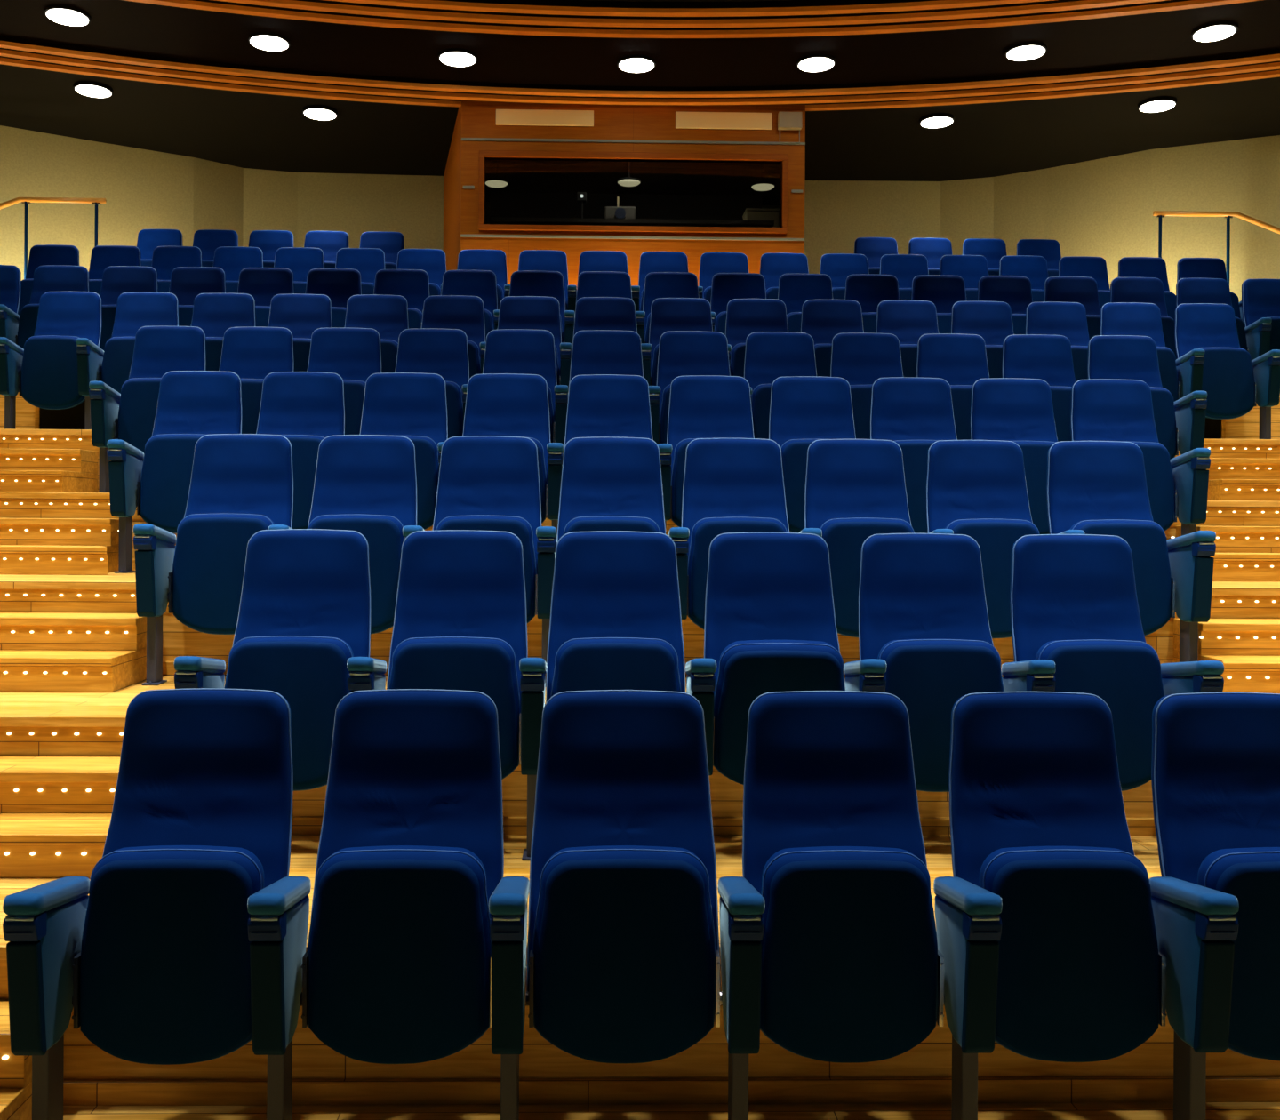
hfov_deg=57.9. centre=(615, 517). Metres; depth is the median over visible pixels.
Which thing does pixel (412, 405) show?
chair
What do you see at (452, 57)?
recessed light
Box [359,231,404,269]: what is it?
chair
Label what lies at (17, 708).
floor
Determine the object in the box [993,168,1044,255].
wall
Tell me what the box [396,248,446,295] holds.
chair
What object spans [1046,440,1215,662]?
chair
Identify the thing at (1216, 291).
chair
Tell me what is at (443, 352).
chair
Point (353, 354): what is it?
chair
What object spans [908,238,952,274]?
chair
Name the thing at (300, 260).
chair
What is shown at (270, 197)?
wall
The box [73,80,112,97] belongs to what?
recessed light
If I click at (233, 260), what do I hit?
chair
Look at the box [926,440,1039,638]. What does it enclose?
chair
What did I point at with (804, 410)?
chair
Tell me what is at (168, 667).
baseboard
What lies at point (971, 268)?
chair
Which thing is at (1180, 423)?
chair
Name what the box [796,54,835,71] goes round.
recessed light
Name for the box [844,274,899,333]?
chair
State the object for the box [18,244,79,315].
chair
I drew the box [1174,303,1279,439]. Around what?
chair
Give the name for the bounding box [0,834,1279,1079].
floor
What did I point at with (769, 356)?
chair
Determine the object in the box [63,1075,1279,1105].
step riser
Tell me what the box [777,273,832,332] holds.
chair
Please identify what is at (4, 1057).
led light
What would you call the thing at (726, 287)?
chair
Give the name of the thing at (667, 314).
chair
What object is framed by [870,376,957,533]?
chair
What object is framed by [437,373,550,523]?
chair
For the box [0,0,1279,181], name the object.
ceiling
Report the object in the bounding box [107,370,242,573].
chair
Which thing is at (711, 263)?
chair
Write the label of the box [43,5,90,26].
recessed light
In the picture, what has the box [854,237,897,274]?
chair
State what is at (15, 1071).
steps
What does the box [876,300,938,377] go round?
chair
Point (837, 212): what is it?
wall
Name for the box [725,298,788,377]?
chair
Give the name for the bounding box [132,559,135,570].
baseboard
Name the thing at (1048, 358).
chair
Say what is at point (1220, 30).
recessed light
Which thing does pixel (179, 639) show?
floor
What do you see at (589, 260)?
chair
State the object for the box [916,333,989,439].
chair
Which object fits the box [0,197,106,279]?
handrail
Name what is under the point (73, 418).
floor vent
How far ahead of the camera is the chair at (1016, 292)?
9.65 m
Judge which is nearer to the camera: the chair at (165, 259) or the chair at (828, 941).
the chair at (828, 941)
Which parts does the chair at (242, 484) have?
foot plate, leg, armrest, underside panel, seat, backrest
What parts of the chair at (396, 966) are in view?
leg, armrest, underside panel, seat, backrest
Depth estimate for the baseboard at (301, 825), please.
4.17 m
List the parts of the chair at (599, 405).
leg, backrest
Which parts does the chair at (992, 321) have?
backrest, underside panel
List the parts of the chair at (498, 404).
backrest, seat, underside panel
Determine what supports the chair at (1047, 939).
on the floor at (1063, 1110)
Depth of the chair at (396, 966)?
2.84 m
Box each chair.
[0,264,21,314]
[0,265,89,349]
[0,291,102,429]
[2,688,293,1119]
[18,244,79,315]
[75,292,178,429]
[88,245,140,295]
[88,326,206,492]
[99,265,157,350]
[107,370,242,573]
[133,433,293,685]
[136,228,183,266]
[151,246,201,292]
[168,266,225,326]
[174,528,370,791]
[191,293,255,371]
[192,229,238,267]
[212,246,263,293]
[218,327,293,433]
[237,267,294,327]
[247,688,503,1119]
[248,230,293,267]
[256,371,344,528]
[267,294,332,371]
[268,434,416,634]
[273,247,324,294]
[304,231,349,268]
[305,268,361,327]
[307,328,381,435]
[335,248,384,295]
[344,294,408,373]
[346,529,527,779]
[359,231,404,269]
[360,372,447,529]
[373,269,429,328]
[394,328,469,438]
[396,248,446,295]
[402,435,541,623]
[421,295,485,378]
[422,270,497,342]
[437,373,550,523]
[440,249,507,309]
[462,328,557,442]
[480,296,561,384]
[488,689,722,1119]
[493,270,565,343]
[504,249,567,310]
[519,531,685,860]
[536,436,665,687]
[546,374,652,547]
[554,329,643,447]
[560,296,637,388]
[563,271,631,345]
[567,250,628,311]
[631,251,688,311]
[635,272,699,343]
[640,297,712,385]
[648,330,730,444]
[657,375,754,534]
[667,438,789,629]
[685,532,845,784]
[698,252,748,303]
[710,272,766,335]
[717,690,944,1119]
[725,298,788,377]
[744,331,816,439]
[760,252,808,299]
[768,376,855,533]
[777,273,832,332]
[799,439,914,637]
[800,299,863,376]
[819,253,869,299]
[830,332,903,439]
[843,533,1004,791]
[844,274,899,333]
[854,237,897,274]
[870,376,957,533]
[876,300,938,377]
[880,254,928,300]
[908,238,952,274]
[911,274,966,333]
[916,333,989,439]
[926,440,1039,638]
[933,691,1167,1119]
[939,255,988,301]
[951,301,1014,378]
[962,238,1007,275]
[970,377,1057,534]
[977,275,1032,335]
[999,255,1048,302]
[1001,334,1075,441]
[1001,534,1223,791]
[1016,239,1061,277]
[1025,301,1089,382]
[1043,276,1100,339]
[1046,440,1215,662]
[1058,256,1110,309]
[1070,378,1210,535]
[1087,335,1207,459]
[1100,302,1180,401]
[1110,277,1176,359]
[1118,256,1175,319]
[1149,692,1279,1119]
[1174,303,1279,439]
[1176,257,1243,321]
[1176,278,1248,351]
[1241,278,1279,359]
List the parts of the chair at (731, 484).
backrest, seat, underside panel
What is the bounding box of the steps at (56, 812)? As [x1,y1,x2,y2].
[0,756,120,878]
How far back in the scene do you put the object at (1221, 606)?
5.32 m
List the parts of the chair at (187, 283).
underside panel, backrest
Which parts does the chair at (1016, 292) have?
backrest, underside panel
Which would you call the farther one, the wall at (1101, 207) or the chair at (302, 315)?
the wall at (1101, 207)
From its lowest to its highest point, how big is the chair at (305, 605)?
1.096 m
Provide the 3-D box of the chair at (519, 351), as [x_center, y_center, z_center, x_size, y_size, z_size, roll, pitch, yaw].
[-0.651,-0.668,7.256,0.571,1.096,0.525,0,0,-1]
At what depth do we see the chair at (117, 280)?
9.50 m
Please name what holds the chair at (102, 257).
on the floor
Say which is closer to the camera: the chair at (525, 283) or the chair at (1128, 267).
the chair at (525, 283)
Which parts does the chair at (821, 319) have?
underside panel, backrest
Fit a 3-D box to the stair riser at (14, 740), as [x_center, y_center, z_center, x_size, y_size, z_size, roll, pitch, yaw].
[-1.914,0.802,4.141,1.450,0.103,0.010,0,0,-1]
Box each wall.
[0,125,88,279]
[88,140,193,271]
[192,157,243,247]
[242,168,297,247]
[296,172,443,250]
[804,180,940,273]
[940,176,993,255]
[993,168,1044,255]
[1043,149,1151,287]
[1150,135,1279,301]
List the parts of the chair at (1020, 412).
backrest, seat, underside panel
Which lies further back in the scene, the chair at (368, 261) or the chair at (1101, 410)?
the chair at (368, 261)
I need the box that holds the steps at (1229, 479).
[1207,457,1279,501]
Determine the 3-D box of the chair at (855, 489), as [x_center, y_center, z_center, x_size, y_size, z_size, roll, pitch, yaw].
[1.066,0.185,5.128,0.571,1.096,0.525,0,0,-1]
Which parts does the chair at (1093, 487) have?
backrest, seat, underside panel, armrest, leg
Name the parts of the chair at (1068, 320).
backrest, underside panel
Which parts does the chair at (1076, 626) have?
armrest, backrest, seat, underside panel, armrest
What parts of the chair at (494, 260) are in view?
backrest, underside panel, seat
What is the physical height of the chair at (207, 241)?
1.096 m
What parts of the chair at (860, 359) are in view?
seat, underside panel, backrest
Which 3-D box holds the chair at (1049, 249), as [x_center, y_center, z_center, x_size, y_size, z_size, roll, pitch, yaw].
[4.351,-2.317,11.682,0.646,1.096,0.525,0,0,-1]
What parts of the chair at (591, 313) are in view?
backrest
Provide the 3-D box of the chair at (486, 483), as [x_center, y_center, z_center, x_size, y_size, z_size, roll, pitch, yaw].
[-0.614,0.174,5.094,0.571,1.096,0.525,0,0,-1]
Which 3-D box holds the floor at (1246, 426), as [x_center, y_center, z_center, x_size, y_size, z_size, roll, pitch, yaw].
[0.324,-0.739,9.061,16.400,0.431,1.115,0,0,-1]
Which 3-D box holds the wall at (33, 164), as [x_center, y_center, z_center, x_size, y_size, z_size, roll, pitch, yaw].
[-6.131,-2.754,12.401,0.859,2.760,0.080,0,0,-33]
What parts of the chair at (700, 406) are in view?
underside panel, seat, backrest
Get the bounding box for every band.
[0,35,1279,111]
[124,0,1260,38]
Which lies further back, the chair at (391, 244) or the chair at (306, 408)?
the chair at (391, 244)
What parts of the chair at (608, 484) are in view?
leg, backrest, seat, underside panel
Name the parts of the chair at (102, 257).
underside panel, backrest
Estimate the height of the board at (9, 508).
0.103 m
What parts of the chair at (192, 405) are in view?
foot plate, leg, armrest, underside panel, seat, backrest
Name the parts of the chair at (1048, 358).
backrest, seat, underside panel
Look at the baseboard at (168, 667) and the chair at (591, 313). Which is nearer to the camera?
the baseboard at (168, 667)
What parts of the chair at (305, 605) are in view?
armrest, underside panel, seat, backrest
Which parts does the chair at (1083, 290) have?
backrest, underside panel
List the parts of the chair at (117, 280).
underside panel, backrest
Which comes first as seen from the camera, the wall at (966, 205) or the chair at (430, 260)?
the chair at (430, 260)
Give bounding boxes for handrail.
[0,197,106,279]
[1152,210,1279,284]
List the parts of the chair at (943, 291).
backrest, underside panel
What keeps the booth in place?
on the floor
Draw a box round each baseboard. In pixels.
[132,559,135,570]
[162,661,1003,678]
[291,816,1156,835]
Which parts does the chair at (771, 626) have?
armrest, backrest, seat, underside panel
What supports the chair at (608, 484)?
on the floor at (17, 708)
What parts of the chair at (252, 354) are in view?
underside panel, seat, backrest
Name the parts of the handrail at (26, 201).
post, rail, post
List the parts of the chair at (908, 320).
backrest, underside panel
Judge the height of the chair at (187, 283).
1.096 m
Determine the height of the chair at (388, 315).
1.096 m
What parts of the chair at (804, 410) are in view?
underside panel, seat, backrest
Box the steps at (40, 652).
[0,612,146,692]
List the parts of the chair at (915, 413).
backrest, underside panel, seat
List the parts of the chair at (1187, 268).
backrest, underside panel, armrest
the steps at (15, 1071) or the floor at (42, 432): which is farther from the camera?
the floor at (42, 432)
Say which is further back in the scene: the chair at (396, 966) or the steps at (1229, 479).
the steps at (1229, 479)
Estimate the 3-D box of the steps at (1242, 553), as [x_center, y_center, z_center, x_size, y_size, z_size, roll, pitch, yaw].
[3.493,0.188,6.143,1.148,0.280,0.507,0,0,-1]
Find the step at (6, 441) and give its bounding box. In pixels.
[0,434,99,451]
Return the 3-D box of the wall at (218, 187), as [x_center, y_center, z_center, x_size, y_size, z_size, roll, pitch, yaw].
[-4.621,-2.744,13.400,0.591,2.760,0.080,0,0,-42]
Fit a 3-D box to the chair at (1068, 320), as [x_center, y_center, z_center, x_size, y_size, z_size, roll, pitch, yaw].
[3.249,-1.062,8.415,0.572,1.096,0.525,0,0,-1]
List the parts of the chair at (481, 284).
backrest, underside panel, seat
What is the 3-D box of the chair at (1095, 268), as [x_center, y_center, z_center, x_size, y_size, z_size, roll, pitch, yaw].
[4.331,-1.896,10.600,0.571,1.096,0.525,0,0,-1]
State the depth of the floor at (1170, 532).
6.29 m
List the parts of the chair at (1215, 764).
armrest, leg, backrest, seat, underside panel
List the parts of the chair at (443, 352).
backrest, underside panel, seat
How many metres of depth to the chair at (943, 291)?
9.64 m
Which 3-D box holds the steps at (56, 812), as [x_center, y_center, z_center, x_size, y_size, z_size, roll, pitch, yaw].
[-2.059,0.992,3.869,1.150,0.280,0.507,0,0,-1]
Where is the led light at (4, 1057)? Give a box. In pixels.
[1,1055,8,1059]
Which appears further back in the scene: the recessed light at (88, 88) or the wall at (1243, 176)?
the wall at (1243, 176)
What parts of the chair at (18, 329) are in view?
armrest, underside panel, backrest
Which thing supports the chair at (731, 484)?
on the floor at (17, 708)
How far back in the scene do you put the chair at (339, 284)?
9.54 m
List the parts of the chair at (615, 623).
foot plate, leg, armrest, backrest, seat, underside panel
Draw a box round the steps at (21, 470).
[0,448,97,492]
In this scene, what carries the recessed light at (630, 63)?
in the ceiling
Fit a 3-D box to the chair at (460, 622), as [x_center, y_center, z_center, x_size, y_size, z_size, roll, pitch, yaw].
[-0.595,0.594,4.013,0.572,1.096,0.525,0,0,-1]
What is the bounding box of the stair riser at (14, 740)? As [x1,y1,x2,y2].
[0,726,124,755]
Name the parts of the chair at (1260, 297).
armrest, backrest, underside panel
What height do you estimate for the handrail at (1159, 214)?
1.007 m
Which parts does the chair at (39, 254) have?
underside panel, backrest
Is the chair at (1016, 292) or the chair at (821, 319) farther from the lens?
the chair at (1016, 292)
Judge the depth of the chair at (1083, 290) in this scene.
9.66 m
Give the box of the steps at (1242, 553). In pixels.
[1170,525,1279,581]
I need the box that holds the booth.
[443,99,805,286]
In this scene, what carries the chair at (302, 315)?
on the floor at (42, 432)
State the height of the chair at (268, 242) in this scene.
1.096 m
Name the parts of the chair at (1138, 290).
backrest, underside panel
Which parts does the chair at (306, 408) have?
backrest, seat, underside panel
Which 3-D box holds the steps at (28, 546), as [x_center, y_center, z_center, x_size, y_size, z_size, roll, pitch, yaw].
[-3.117,0.144,6.010,1.149,0.280,0.507,0,0,-1]
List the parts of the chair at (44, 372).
leg, armrest, underside panel, seat, backrest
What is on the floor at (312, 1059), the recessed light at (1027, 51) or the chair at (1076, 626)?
the chair at (1076, 626)
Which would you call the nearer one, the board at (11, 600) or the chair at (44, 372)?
the board at (11, 600)
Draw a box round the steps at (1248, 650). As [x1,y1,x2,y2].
[1173,618,1279,693]
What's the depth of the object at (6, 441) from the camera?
7.35 m
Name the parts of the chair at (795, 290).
underside panel, backrest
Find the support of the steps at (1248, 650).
on the floor at (17, 708)
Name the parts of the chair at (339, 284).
backrest, underside panel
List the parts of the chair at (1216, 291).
backrest, underside panel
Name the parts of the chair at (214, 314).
underside panel, backrest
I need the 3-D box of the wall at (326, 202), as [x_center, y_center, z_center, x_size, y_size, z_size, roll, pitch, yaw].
[-2.920,-2.733,13.820,1.730,2.760,0.083,0,0,-3]
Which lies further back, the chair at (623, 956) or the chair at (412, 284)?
the chair at (412, 284)
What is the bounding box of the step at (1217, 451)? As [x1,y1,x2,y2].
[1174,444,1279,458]
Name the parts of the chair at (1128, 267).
backrest, underside panel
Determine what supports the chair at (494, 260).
on the floor
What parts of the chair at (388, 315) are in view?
backrest, underside panel, seat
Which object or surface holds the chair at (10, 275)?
on the floor at (1246, 426)
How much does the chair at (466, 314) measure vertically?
1.096 m
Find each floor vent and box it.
[34,400,85,429]
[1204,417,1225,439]
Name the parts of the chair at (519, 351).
backrest, underside panel, seat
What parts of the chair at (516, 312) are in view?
backrest, seat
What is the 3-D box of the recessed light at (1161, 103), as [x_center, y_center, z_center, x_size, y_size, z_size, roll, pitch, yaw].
[5.275,-4.017,11.246,0.344,0.042,0.344,0,0,-1]
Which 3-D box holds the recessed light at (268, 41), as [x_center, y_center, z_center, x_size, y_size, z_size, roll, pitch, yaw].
[-2.959,-4.072,9.883,0.344,0.042,0.344,0,0,-1]
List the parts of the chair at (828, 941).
armrest, leg, backrest, seat, underside panel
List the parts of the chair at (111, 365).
leg, armrest, underside panel, seat, backrest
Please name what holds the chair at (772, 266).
on the floor
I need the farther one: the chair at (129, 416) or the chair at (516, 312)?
the chair at (516, 312)
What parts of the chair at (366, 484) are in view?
underside panel, seat, backrest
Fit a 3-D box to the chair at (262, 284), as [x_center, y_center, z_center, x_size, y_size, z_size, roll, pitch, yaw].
[-2.928,-1.524,9.373,0.572,1.096,0.525,0,0,-1]
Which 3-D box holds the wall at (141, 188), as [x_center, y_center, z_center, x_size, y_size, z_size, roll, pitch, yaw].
[-5.303,-2.749,12.923,1.096,2.760,0.080,0,0,-31]
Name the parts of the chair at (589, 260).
backrest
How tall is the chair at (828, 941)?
1.096 m
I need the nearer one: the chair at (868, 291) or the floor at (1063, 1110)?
the floor at (1063, 1110)
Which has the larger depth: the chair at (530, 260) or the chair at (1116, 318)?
the chair at (530, 260)
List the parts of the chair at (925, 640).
armrest, backrest, seat, underside panel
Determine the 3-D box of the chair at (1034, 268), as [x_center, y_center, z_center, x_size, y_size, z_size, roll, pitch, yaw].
[3.771,-1.900,10.589,0.571,1.096,0.525,0,0,-1]
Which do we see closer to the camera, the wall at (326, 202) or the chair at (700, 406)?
the chair at (700, 406)
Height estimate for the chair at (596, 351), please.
1.096 m
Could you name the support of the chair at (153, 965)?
on the floor at (1063, 1110)
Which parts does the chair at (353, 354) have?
backrest, seat, underside panel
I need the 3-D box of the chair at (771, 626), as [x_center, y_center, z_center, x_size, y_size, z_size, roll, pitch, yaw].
[0.525,0.602,4.035,0.572,1.096,0.525,0,0,-1]
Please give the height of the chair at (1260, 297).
1.096 m
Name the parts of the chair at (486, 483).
underside panel, seat, backrest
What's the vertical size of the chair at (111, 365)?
1.096 m
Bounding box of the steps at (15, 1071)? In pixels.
[0,1000,31,1119]
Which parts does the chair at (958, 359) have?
backrest, underside panel, seat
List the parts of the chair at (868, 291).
underside panel, backrest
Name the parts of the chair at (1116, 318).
backrest, underside panel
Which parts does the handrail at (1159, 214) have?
post, rail, post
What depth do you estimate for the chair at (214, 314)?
8.44 m
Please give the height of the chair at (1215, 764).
1.096 m
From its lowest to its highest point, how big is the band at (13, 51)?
0.079 m
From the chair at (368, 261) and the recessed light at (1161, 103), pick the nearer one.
the chair at (368, 261)
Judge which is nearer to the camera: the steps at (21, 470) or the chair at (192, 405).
the chair at (192, 405)
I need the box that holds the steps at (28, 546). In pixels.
[0,518,119,575]
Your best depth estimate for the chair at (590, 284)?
9.58 m
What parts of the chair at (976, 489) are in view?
backrest, seat, underside panel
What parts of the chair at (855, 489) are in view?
backrest, seat, underside panel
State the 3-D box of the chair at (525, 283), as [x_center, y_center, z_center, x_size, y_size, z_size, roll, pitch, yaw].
[-0.689,-1.509,9.418,0.572,1.096,0.525,0,0,-1]
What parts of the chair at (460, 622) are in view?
armrest, underside panel, seat, backrest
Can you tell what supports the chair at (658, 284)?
on the floor at (1246, 426)
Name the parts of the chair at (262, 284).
underside panel, backrest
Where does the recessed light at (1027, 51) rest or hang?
in the ceiling
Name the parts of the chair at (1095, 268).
backrest, underside panel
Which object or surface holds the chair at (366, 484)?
on the floor at (17, 708)
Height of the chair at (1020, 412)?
1.096 m
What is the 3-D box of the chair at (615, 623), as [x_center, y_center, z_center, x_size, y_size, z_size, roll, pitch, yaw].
[-0.035,0.598,4.024,0.572,1.096,0.525,0,0,-1]
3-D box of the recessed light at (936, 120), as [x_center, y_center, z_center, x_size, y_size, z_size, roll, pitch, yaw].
[3.268,-4.030,11.742,0.344,0.042,0.344,0,0,-1]
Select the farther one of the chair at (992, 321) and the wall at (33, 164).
the wall at (33, 164)
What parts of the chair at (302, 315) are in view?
backrest, underside panel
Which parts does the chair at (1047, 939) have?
armrest, leg, backrest, seat, underside panel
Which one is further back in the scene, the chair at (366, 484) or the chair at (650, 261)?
the chair at (650, 261)
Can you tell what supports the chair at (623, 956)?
on the floor at (1063, 1110)
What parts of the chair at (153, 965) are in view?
leg, armrest, underside panel, seat, backrest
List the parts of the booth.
panel, light wood panel, metal trim, glass pane, metal trim, light wood panel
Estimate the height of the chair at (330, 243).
1.096 m
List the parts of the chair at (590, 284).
backrest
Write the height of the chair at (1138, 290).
1.096 m
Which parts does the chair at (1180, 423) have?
backrest, seat, underside panel, armrest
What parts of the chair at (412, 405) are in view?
backrest, seat, underside panel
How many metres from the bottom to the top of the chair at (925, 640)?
1.096 m
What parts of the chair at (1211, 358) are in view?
armrest, backrest, seat, underside panel, armrest, leg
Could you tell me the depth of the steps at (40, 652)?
4.94 m
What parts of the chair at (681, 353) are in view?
seat, underside panel, backrest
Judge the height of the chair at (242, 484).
1.096 m
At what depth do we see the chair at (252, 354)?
7.37 m
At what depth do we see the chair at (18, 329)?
9.48 m
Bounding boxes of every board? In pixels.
[0,498,142,519]
[0,589,172,613]
[0,960,7,998]
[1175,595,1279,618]
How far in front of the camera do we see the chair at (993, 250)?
11.83 m
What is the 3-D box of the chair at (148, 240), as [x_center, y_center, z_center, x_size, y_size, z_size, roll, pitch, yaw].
[-4.646,-2.377,11.502,0.571,1.096,0.525,0,0,-1]
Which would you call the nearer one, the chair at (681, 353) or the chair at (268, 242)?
the chair at (681, 353)
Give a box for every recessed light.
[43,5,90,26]
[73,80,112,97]
[248,32,289,51]
[302,104,337,119]
[438,48,477,66]
[616,55,655,72]
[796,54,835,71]
[919,112,954,127]
[1004,41,1047,60]
[1137,96,1176,111]
[1191,21,1238,41]
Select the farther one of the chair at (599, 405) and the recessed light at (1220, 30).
the recessed light at (1220, 30)
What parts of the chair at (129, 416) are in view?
leg, armrest, underside panel, seat, backrest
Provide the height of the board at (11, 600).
0.103 m
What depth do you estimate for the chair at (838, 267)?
10.71 m
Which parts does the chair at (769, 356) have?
seat, underside panel, backrest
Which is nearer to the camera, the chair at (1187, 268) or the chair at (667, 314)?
the chair at (667, 314)
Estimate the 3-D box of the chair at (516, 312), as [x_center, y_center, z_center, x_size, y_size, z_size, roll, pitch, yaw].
[-0.670,-1.089,8.337,0.572,1.096,0.525,0,0,-1]
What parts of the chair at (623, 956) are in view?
leg, armrest, backrest, seat, underside panel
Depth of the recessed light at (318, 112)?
11.56 m
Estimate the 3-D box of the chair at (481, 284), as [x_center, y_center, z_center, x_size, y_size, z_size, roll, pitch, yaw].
[-1.249,-1.513,9.407,0.572,1.096,0.525,0,0,-1]
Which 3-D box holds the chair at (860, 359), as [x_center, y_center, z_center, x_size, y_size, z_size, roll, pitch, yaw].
[1.588,-0.653,7.301,0.571,1.096,0.525,0,0,-1]
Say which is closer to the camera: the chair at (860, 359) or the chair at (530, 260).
the chair at (860, 359)
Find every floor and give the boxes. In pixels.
[0,390,1279,439]
[0,429,1279,486]
[0,492,1279,559]
[0,572,1279,664]
[0,675,1153,817]
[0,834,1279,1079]
[63,1102,1279,1119]
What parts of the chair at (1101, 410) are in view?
backrest, seat, underside panel, armrest, leg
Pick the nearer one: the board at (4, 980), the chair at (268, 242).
the board at (4, 980)
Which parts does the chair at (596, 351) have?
backrest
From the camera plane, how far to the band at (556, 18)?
9.18 m

